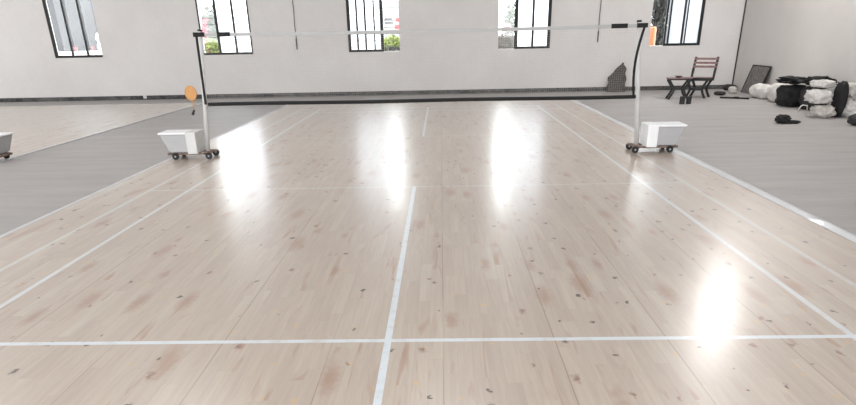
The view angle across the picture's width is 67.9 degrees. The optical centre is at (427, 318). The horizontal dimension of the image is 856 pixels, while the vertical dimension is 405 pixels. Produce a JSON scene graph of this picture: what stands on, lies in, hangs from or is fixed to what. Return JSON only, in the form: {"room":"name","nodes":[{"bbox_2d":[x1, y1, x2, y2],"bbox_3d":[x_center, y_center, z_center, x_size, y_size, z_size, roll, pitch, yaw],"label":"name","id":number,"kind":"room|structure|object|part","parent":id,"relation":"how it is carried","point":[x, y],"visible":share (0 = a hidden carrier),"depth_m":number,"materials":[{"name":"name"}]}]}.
{"room":"sports hall","nodes":[
{"label":"sports hall","id":0,"kind":"room"},
{"bbox_2d":[0,0,745,97],"bbox_3d":[-4.156,-9.361,17.409,26.060,6.212,0.220,-1,24,1],"label":"wall","id":1,"kind":"structure","parent":0,"point":[148,47],"depth_m":18.04,"materials":[{"name":"paint"}]},
{"bbox_2d":[42,0,102,57],"bbox_3d":[-10.026,-8.526,17.802,1.372,2.245,0.068,-1,24,1],"label":"window","id":2,"kind":"structure","parent":1,"relation":"in","point":[43,1],"depth_m":17.98,"materials":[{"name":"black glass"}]},
{"bbox_2d":[195,0,252,54],"bbox_3d":[-5.719,-8.569,17.698,1.445,2.245,0.068,-1,24,1],"label":"window","id":3,"kind":"structure","parent":1,"relation":"in","point":[232,16],"depth_m":17.81,"materials":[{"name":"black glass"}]},
{"bbox_3d":[-5.467,-8.566,17.680,0.930,2.235,0.008,-1,24,1],"label":"pane","id":4,"kind":"part","parent":3,"relation":"part of","materials":[{"name":"clear glass"}]},
{"bbox_2d":[292,0,297,48],"bbox_3d":[-3.760,-9.886,17.030,0.040,4.920,0.040,-1,24,1],"label":"cable","id":5,"kind":"object","parent":1,"relation":"attached to","point":[292,0],"visible":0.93,"depth_m":17.76,"materials":[{"name":"black metal"}]},
{"bbox_2d":[0,85,722,101],"bbox_3d":[-4.100,-6.528,18.542,25.660,0.112,0.020,-1,24,1],"label":"baseboard","id":6,"kind":"structure","parent":1,"relation":"attached to","point":[580,89],"depth_m":18.50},
{"bbox_2d":[346,0,398,51],"bbox_3d":[-1.539,-8.611,17.596,1.452,2.245,0.068,-1,24,1],"label":"window","id":7,"kind":"structure","parent":1,"relation":"in","point":[362,15],"depth_m":17.74,"materials":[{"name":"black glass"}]},
{"bbox_3d":[-1.783,-8.603,17.591,0.960,2.235,0.008,-1,24,1],"label":"pane","id":8,"kind":"part","parent":7,"relation":"part of","materials":[{"name":"clear glass"}]},
{"bbox_2d":[514,0,551,48],"bbox_3d":[2.681,-8.653,17.494,1.450,2.245,0.068,-1,24,1],"label":"window","id":9,"kind":"structure","parent":1,"relation":"in","point":[528,13],"depth_m":17.65,"materials":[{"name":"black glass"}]},
{"bbox_2d":[597,0,601,41],"bbox_3d":[4.707,-9.984,16.819,0.040,4.890,0.040,-1,24,1],"label":"cable","id":10,"kind":"object","parent":1,"relation":"attached to","point":[601,0],"visible":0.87,"depth_m":17.59,"materials":[{"name":"black metal"}]},
{"bbox_2d":[662,0,705,45],"bbox_3d":[6.879,-8.695,17.393,1.410,2.245,0.068,-1,24,1],"label":"window","id":11,"kind":"structure","parent":1,"relation":"in","point":[683,26],"depth_m":17.59,"materials":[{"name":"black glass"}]},
{"bbox_2d":[0,89,855,404],"bbox_3d":[-4.325,-1.264,7.052,26.060,0.150,25.900,-1,24,1],"label":"floor","id":12,"kind":"structure","parent":0,"point":[460,252],"depth_m":4.93,"materials":[{"name":"beige wood"}]},
{"bbox_2d":[0,132,13,158],"bbox_3d":[-6.509,-3.102,9.013,0.794,1.694,0.370,-1,24,1],"label":"net post","id":13,"kind":"object","parent":12,"relation":"on","point":[5,137],"visible":1,"depth_m":9.29,"materials":[{"name":"white paint"}]},
{"bbox_3d":[-6.487,-2.399,9.326,0.630,0.038,0.280,-1,24,1],"label":"rail","id":14,"kind":"part","parent":13,"relation":"part of","materials":[{"name":"metal"}]},
{"bbox_3d":[-6.365,-2.660,9.207,0.525,0.024,0.360,-1,24,1],"label":"lid","id":15,"kind":"part","parent":13,"relation":"part of","materials":[{"name":"white paint"}]},
{"bbox_2d":[3,103,182,106],"bbox_3d":[-9.740,-5.793,17.279,7.230,0.014,0.070,-1,24,1],"label":"trim","id":16,"kind":"structure","parent":12,"relation":"on","point":[166,103],"depth_m":17.25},
{"bbox_2d":[0,103,202,161],"bbox_3d":[-6.264,-2.145,8.943,0.050,0.014,18.000,-1,24,1],"label":"trim","id":17,"kind":"structure","parent":12,"relation":"on","point":[200,103],"depth_m":11.53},
{"bbox_2d":[0,105,286,237],"bbox_3d":[-3.731,-2.170,8.881,0.048,0.014,18.000,-1,24,1],"label":"trim","id":18,"kind":"structure","parent":12,"relation":"on","point":[83,198],"depth_m":7.24,"materials":[{"name":"white paint"}]},
{"bbox_2d":[157,29,218,159],"bbox_3d":[-3.422,-3.121,8.911,0.794,1.694,0.370,-1,24,1],"label":"net post","id":19,"kind":"object","parent":12,"relation":"on","point":[192,141],"visible":1,"depth_m":9.02,"materials":[{"name":"white metal"}]},
{"bbox_3d":[-3.547,-2.676,9.111,0.525,0.024,0.360,-1,24,1],"label":"lid","id":20,"kind":"part","parent":19,"relation":"part of","materials":[{"name":"white paint"}]},
{"bbox_2d":[184,86,196,114],"bbox_3d":[-3.308,-3.056,8.904,0.172,0.397,0.040,-1,24,1],"label":"racket","id":21,"kind":"object","parent":19,"relation":"hanging from","point":[190,92],"visible":1,"depth_m":8.87,"materials":[{"name":"orange paint"}]},
{"bbox_3d":[-3.310,-3.146,8.864,0.172,0.200,0.016,-1,24,1],"label":"head frame","id":22,"kind":"part","parent":21,"relation":"part of","materials":[{"name":"orange paint"}]},
{"bbox_3d":[-3.414,-2.417,9.225,0.630,0.038,0.280,-1,24,1],"label":"rail","id":23,"kind":"part","parent":19,"relation":"part of","materials":[{"name":"metal"}]},
{"bbox_2d":[606,62,626,91],"bbox_3d":[5.346,-6.836,17.984,0.561,0.772,0.300,-1,24,1],"label":"sack","id":24,"kind":"object","parent":12,"relation":"on","point":[616,82],"visible":0.92,"depth_m":17.94,"materials":[{"name":"grey fabric"}]},
{"bbox_2d":[626,20,687,152],"bbox_3d":[3.161,-3.162,8.696,0.794,1.694,0.370,-1,24,1],"label":"net post","id":25,"kind":"object","parent":12,"relation":"on","point":[662,135],"visible":1,"depth_m":8.80,"materials":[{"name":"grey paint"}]},
{"bbox_2d":[193,23,647,105],"bbox_3d":[-0.115,-3.376,8.490,5.950,0.932,0.048,-1,24,1],"label":"net","id":26,"kind":"object","parent":25,"relation":"attached to","point":[196,35],"visible":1,"depth_m":8.48,"materials":[{"name":"fabric"}]},
{"bbox_3d":[-0.107,-2.975,8.669,5.830,0.055,0.048,-1,24,1],"label":"cord","id":27,"kind":"part","parent":26,"relation":"part of","materials":[{"name":"fabric"}]},
{"bbox_3d":[3.183,-2.459,9.010,0.630,0.038,0.280,-1,24,1],"label":"rail","id":28,"kind":"part","parent":25,"relation":"part of","materials":[{"name":"metal"}]},
{"bbox_3d":[3.305,-2.720,8.891,0.525,0.024,0.360,-1,24,1],"label":"lid","id":29,"kind":"part","parent":25,"relation":"part of","materials":[{"name":"white paint"}]},
{"bbox_2d":[665,77,692,98],"bbox_3d":[6.215,-5.724,15.806,0.568,0.514,0.360,3,24,9],"label":"side table","id":30,"kind":"object","parent":12,"relation":"on","point":[688,79],"visible":0.97,"depth_m":15.69,"materials":[{"name":"black metal"}]},
{"bbox_3d":[6.060,-5.773,15.961,0.179,0.482,0.027,3,24,9],"label":"leg","id":31,"kind":"part","parent":30,"relation":"part of","materials":[{"name":"black metal"}]},
{"bbox_3d":[6.016,-5.660,15.710,0.179,0.482,0.027,3,24,9],"label":"leg","id":32,"kind":"part","parent":30,"relation":"part of","materials":[{"name":"black metal"}]},
{"bbox_3d":[6.414,-5.756,15.907,0.179,0.482,0.027,3,24,9],"label":"leg","id":33,"kind":"part","parent":30,"relation":"part of","materials":[{"name":"black metal"}]},
{"bbox_3d":[6.370,-5.643,15.656,0.179,0.482,0.027,3,24,9],"label":"leg","id":34,"kind":"part","parent":30,"relation":"part of","materials":[{"name":"black metal"}]},
{"bbox_2d":[679,96,684,103],"bbox_3d":[5.875,-5.049,14.690,0.120,0.172,0.120,-1,24,1],"label":"canister","id":35,"kind":"object","parent":12,"relation":"on","point":[682,98],"visible":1,"depth_m":14.65,"materials":[{"name":"black metal"}]},
{"bbox_2d":[686,96,691,103],"bbox_3d":[6.035,-5.059,14.704,0.120,0.172,0.120,-1,24,1],"label":"canister","id":36,"kind":"object","parent":12,"relation":"on","point":[688,98],"visible":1,"depth_m":14.66,"materials":[{"name":"black metal"}]},
{"bbox_2d":[687,57,719,98],"bbox_3d":[6.867,-6.065,15.990,0.580,0.960,0.644,16,29,34],"label":"garden chair","id":37,"kind":"object","parent":12,"relation":"on","point":[706,79],"visible":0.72,"depth_m":15.95,"materials":[{"name":"black metal"}]},
{"bbox_3d":[6.543,-5.781,15.985,0.154,0.457,0.028,16,29,34],"label":"leg","id":38,"kind":"part","parent":37,"relation":"part of","materials":[{"name":"black metal"}]},
{"bbox_3d":[6.783,-5.915,16.274,0.154,0.457,0.028,16,29,34],"label":"leg","id":39,"kind":"part","parent":37,"relation":"part of","materials":[{"name":"black metal"}]},
{"bbox_3d":[6.774,-6.380,16.203,0.050,0.554,0.235,16,29,34],"label":"post","id":40,"kind":"part","parent":37,"relation":"part of","materials":[{"name":"black metal"}]},
{"bbox_3d":[6.813,-6.007,15.937,0.522,0.052,0.466,16,29,34],"label":"seat frame","id":41,"kind":"part","parent":37,"relation":"part of","materials":[{"name":"black metal"}]},
{"bbox_3d":[6.846,-5.692,15.774,0.154,0.457,0.028,16,29,34],"label":"leg","id":42,"kind":"part","parent":37,"relation":"part of","materials":[{"name":"black metal"}]},
{"bbox_3d":[7.086,-5.827,16.063,0.154,0.457,0.028,16,29,34],"label":"leg","id":43,"kind":"part","parent":37,"relation":"part of","materials":[{"name":"black metal"}]},
{"bbox_3d":[7.198,-6.258,15.908,0.050,0.554,0.235,16,29,34],"label":"post","id":44,"kind":"part","parent":37,"relation":"part of","materials":[{"name":"black metal"}]},
{"bbox_2d":[571,100,855,242],"bbox_3d":[3.515,-2.251,8.702,0.150,0.031,18.000,-1,24,1],"label":"trim","id":45,"kind":"structure","parent":12,"relation":"on","point":[824,223],"depth_m":6.61,"materials":[{"name":"white paint"}]},
{"bbox_2d":[714,91,725,94],"bbox_3d":[7.580,-5.860,16.516,0.300,0.101,0.169,11,27,26],"label":"shoe","id":46,"kind":"object","parent":12,"relation":"on","point":[715,92],"visible":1,"depth_m":16.47,"materials":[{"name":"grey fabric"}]},
{"bbox_2d":[723,84,736,89],"bbox_3d":[8.456,-6.495,17.825,0.373,0.160,0.280,-5,24,-9],"label":"bundle","id":47,"kind":"object","parent":12,"relation":"on","point":[725,87],"visible":0.74,"depth_m":17.75,"materials":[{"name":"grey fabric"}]},
{"bbox_2d":[728,86,736,93],"bbox_3d":[8.058,-6.057,16.826,0.203,0.188,0.236,-1,24,1],"label":"sack","id":48,"kind":"object","parent":12,"relation":"on","point":[731,90],"visible":1,"depth_m":16.76,"materials":[{"name":"white fabric"}]},
{"bbox_2d":[720,96,748,98],"bbox_3d":[7.540,-5.441,15.644,0.661,0.046,0.130,18,30,36],"label":"bar","id":49,"kind":"object","parent":12,"relation":"on","point":[735,97],"visible":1,"depth_m":15.59,"materials":[{"name":"black metal"}]},
{"bbox_2d":[741,65,771,93],"bbox_3d":[8.542,-6.228,16.564,0.240,0.694,1.010,-1,24,1],"label":"leaning board","id":50,"kind":"object","parent":12,"relation":"on","point":[757,74],"visible":0.88,"depth_m":16.59,"materials":[{"name":"black fabric"}]},
{"bbox_2d":[749,83,770,98],"bbox_3d":[8.180,-5.545,15.482,0.391,0.346,1.028,-3,24,-4],"label":"sack","id":51,"kind":"object","parent":12,"relation":"on","point":[759,90],"visible":0.62,"depth_m":15.39,"materials":[{"name":"white fabric"}]},
{"bbox_2d":[767,83,792,101],"bbox_3d":[8.135,-5.199,14.604,0.462,0.429,0.882,-3,24,-5],"label":"sack","id":52,"kind":"object","parent":12,"relation":"on","point":[771,93],"visible":0.39,"depth_m":14.61,"materials":[{"name":"white fabric"}]},
{"bbox_2d":[774,114,800,123],"bbox_3d":[6.467,-3.591,11.417,0.431,0.156,0.258,3,24,9],"label":"heap","id":53,"kind":"object","parent":12,"relation":"on","point":[780,118],"visible":1,"depth_m":11.35,"materials":[{"name":"black fabric"}]},
{"bbox_2d":[775,84,805,106],"bbox_3d":[7.949,-4.869,13.845,0.596,0.454,0.656,-5,24,-9],"label":"sports bag","id":54,"kind":"object","parent":12,"relation":"on","point":[786,95],"visible":0.8,"depth_m":13.70,"materials":[{"name":"black fabric"}]},
{"bbox_2d":[775,76,805,83],"bbox_3d":[7.902,-5.156,13.718,0.773,0.155,0.647,-10,26,-19],"label":"jacket","id":55,"kind":"object","parent":54,"relation":"on","point":[784,79],"visible":0.79,"depth_m":13.64,"materials":[{"name":"black fabric"}]},
{"bbox_2d":[798,86,828,109],"bbox_3d":[8.044,-4.599,13.224,0.526,0.463,0.663,3,24,9],"label":"sports bag","id":56,"kind":"object","parent":12,"relation":"on","point":[801,101],"visible":0.41,"depth_m":13.15,"materials":[{"name":"grey fabric"}]},
{"bbox_2d":[797,76,837,84],"bbox_3d":[8.015,-4.899,13.065,0.780,0.173,0.601,4,25,12],"label":"jacket","id":57,"kind":"object","parent":56,"relation":"on","point":[806,81],"visible":0.54,"depth_m":12.99,"materials":[{"name":"black fabric"}]},
{"bbox_2d":[809,105,836,117],"bbox_3d":[7.490,-3.935,12.044,0.358,0.234,0.455,-5,24,-9],"label":"sack","id":58,"kind":"object","parent":12,"relation":"on","point":[818,111],"visible":1,"depth_m":11.94,"materials":[{"name":"white fabric"}]},
{"bbox_2d":[804,89,833,103],"bbox_3d":[7.416,-4.229,12.064,0.434,0.264,0.501,-5,24,-9],"label":"sack","id":59,"kind":"object","parent":58,"relation":"on","point":[815,96],"visible":1,"depth_m":11.94,"materials":[{"name":"white fabric"}]},
{"bbox_2d":[810,79,835,87],"bbox_3d":[7.495,-4.466,12.073,0.412,0.145,0.425,-3,24,-4],"label":"sack","id":60,"kind":"object","parent":59,"relation":"on","point":[823,83],"visible":1,"depth_m":11.98,"materials":[{"name":"white fabric"}]},
{"bbox_2d":[831,81,848,116],"bbox_3d":[7.739,-4.124,11.939,0.129,0.655,0.343,-3,24,-4],"label":"holdall","id":61,"kind":"object","parent":12,"relation":"on","point":[841,91],"visible":0.85,"depth_m":11.87,"materials":[{"name":"black fabric"}]},
{"bbox_2d":[842,99,855,116],"bbox_3d":[8.011,-4.022,12.114,0.362,0.316,0.478,2,24,7],"label":"sack","id":62,"kind":"object","parent":12,"relation":"on","point":[850,108],"visible":0.48,"depth_m":11.95,"materials":[{"name":"white fabric"}]},
{"bbox_2d":[848,82,855,97],"bbox_3d":[8.014,-4.325,12.015,0.387,0.275,0.459,-3,24,-4],"label":"sack","id":63,"kind":"object","parent":62,"relation":"on","point":[852,86],"visible":0.58,"depth_m":11.88,"materials":[{"name":"white fabric"}]},
{"bbox_2d":[847,113,855,125],"bbox_3d":[7.469,-3.447,10.990,0.339,0.201,0.346,-8,25,-14],"label":"bundle","id":64,"kind":"object","parent":12,"relation":"on","point":[851,119],"visible":1,"depth_m":10.97,"materials":[{"name":"grey fabric"}]},
{"bbox_2d":[733,0,855,104],"bbox_3d":[8.537,-4.226,5.311,0.200,6.212,25.601,-1,24,1],"label":"wall","id":65,"kind":"structure","parent":0,"point":[801,38],"depth_m":14.78,"materials":[{"name":"paint"}]},
{"bbox_2d":[732,0,746,83],"bbox_3d":[8.647,-9.429,16.962,0.032,6.190,0.030,-1,24,1],"label":"pipe","id":66,"kind":"object","parent":65,"relation":"attached to","point":[746,0],"visible":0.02,"depth_m":17.69,"materials":[{"name":"metal"}]},
{"label":"outside","id":67,"kind":"structure","parent":0,"visible":0},
{"bbox_3d":[1.065,-28.658,68.731,120.000,0.100,109.350,-1,24,1],"label":"ground","id":68,"kind":"structure","parent":67,"visible":0},
{"bbox_2d":[47,0,99,51],"bbox_3d":[-14.072,-10.518,22.718,6.600,4.850,0.300,-1,24,1],"label":"outbuilding","id":69,"kind":"structure","parent":68,"relation":"on","point":[70,8],"depth_m":22.55,"materials":[{"name":"white"}]},
{"bbox_2d":[59,51,101,55],"bbox_3d":[-11.759,-8.618,22.426,2.600,1.530,0.500,-1,24,1],"label":"wall","id":70,"kind":"structure","parent":68,"relation":"on","point":[61,53],"depth_m":21.92,"materials":[{"name":"white paint"}]},
{"bbox_2d":[201,18,208,49],"bbox_3d":[-7.078,-8.415,20.595,0.310,2.415,0.270,-17,28,-31],"label":"blossom","id":71,"kind":"object","parent":68,"relation":"on","point":[204,27],"visible":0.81,"depth_m":20.16,"materials":[{"name":"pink plant"}]},
{"bbox_2d":[200,2,217,42],"bbox_3d":[-7.312,-9.483,22.348,1.360,3.010,0.983,-1,24,1],"label":"shrub","id":72,"kind":"object","parent":68,"relation":"on","point":[212,28],"visible":0.17,"depth_m":21.80,"materials":[{"name":"green plant"}]},
{"bbox_2d":[204,38,218,52],"bbox_3d":[-7.225,-8.530,21.552,0.951,1.918,0.730,-1,24,1],"label":"shrub","id":73,"kind":"object","parent":68,"relation":"on","point":[215,48],"visible":0.35,"depth_m":21.16,"materials":[{"name":"green plant"}]},
{"bbox_2d":[382,1,399,36],"bbox_3d":[-1.217,-9.596,22.384,1.324,2.950,0.044,-1,24,1],"label":"banner","id":74,"kind":"object","parent":68,"relation":"on","point":[393,13],"visible":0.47,"depth_m":21.99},
{"bbox_2d":[384,34,399,50],"bbox_3d":[-1.184,-8.745,21.793,0.932,1.884,0.639,-1,24,1],"label":"shrub","id":75,"kind":"object","parent":68,"relation":"on","point":[395,40],"visible":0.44,"depth_m":21.35,"materials":[{"name":"green plant"}]},
{"bbox_2d":[384,45,399,50],"bbox_3d":[-1.162,-8.217,21.026,1.026,1.545,0.539,-1,24,1],"label":"shrub","id":76,"kind":"object","parent":68,"relation":"on","point":[388,48],"visible":0.04,"depth_m":20.70,"materials":[{"name":"green plant"}]},
{"bbox_2d":[503,0,514,34],"bbox_3d":[2.843,-9.390,21.712,0.644,2.970,0.704,6,25,15],"label":"shrub","id":77,"kind":"object","parent":68,"relation":"on","point":[510,13],"visible":0.48,"depth_m":21.26,"materials":[{"name":"green plant"}]},
{"bbox_2d":[649,26,656,45],"bbox_3d":[6.963,-8.147,20.021,0.240,1.920,0.240,-1,24,1],"label":"bollard","id":78,"kind":"object","parent":68,"relation":"on","point":[653,30],"visible":0.3,"depth_m":19.65,"materials":[{"name":"plastic"}]},
{"bbox_2d":[651,0,669,29],"bbox_3d":[7.644,-9.622,21.107,0.819,3.705,0.736,-1,24,1],"label":"shrub","id":79,"kind":"object","parent":68,"relation":"on","point":[659,6],"visible":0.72,"depth_m":20.75,"materials":[{"name":"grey plant"}]},
{"bbox_2d":[655,19,667,45],"bbox_3d":[7.515,-8.508,20.515,0.578,2.158,0.525,-1,24,1],"label":"shrub","id":80,"kind":"object","parent":68,"relation":"on","point":[659,33],"visible":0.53,"depth_m":20.17,"materials":[{"name":"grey plant"}]},
{"bbox_3d":[2.571,-8.255,21.265,1.000,1.270,0.600,-1,24,1],"label":"crate","id":81,"kind":"object","parent":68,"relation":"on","visible":0},
{"bbox_2d":[498,32,513,48],"bbox_3d":[2.546,-9.098,20.890,0.647,0.575,0.442,-1,24,1],"label":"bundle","id":82,"kind":"object","parent":81,"relation":"on","point":[506,39],"visible":0.64,"depth_m":20.72,"materials":[{"name":"fabric"}]},
{"bbox_2d":[501,23,510,31],"bbox_3d":[2.547,-9.489,20.716,0.320,0.272,0.268,-1,24,1],"label":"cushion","id":83,"kind":"object","parent":82,"relation":"on","point":[506,25],"visible":0.65,"depth_m":20.60,"materials":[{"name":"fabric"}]}
]}

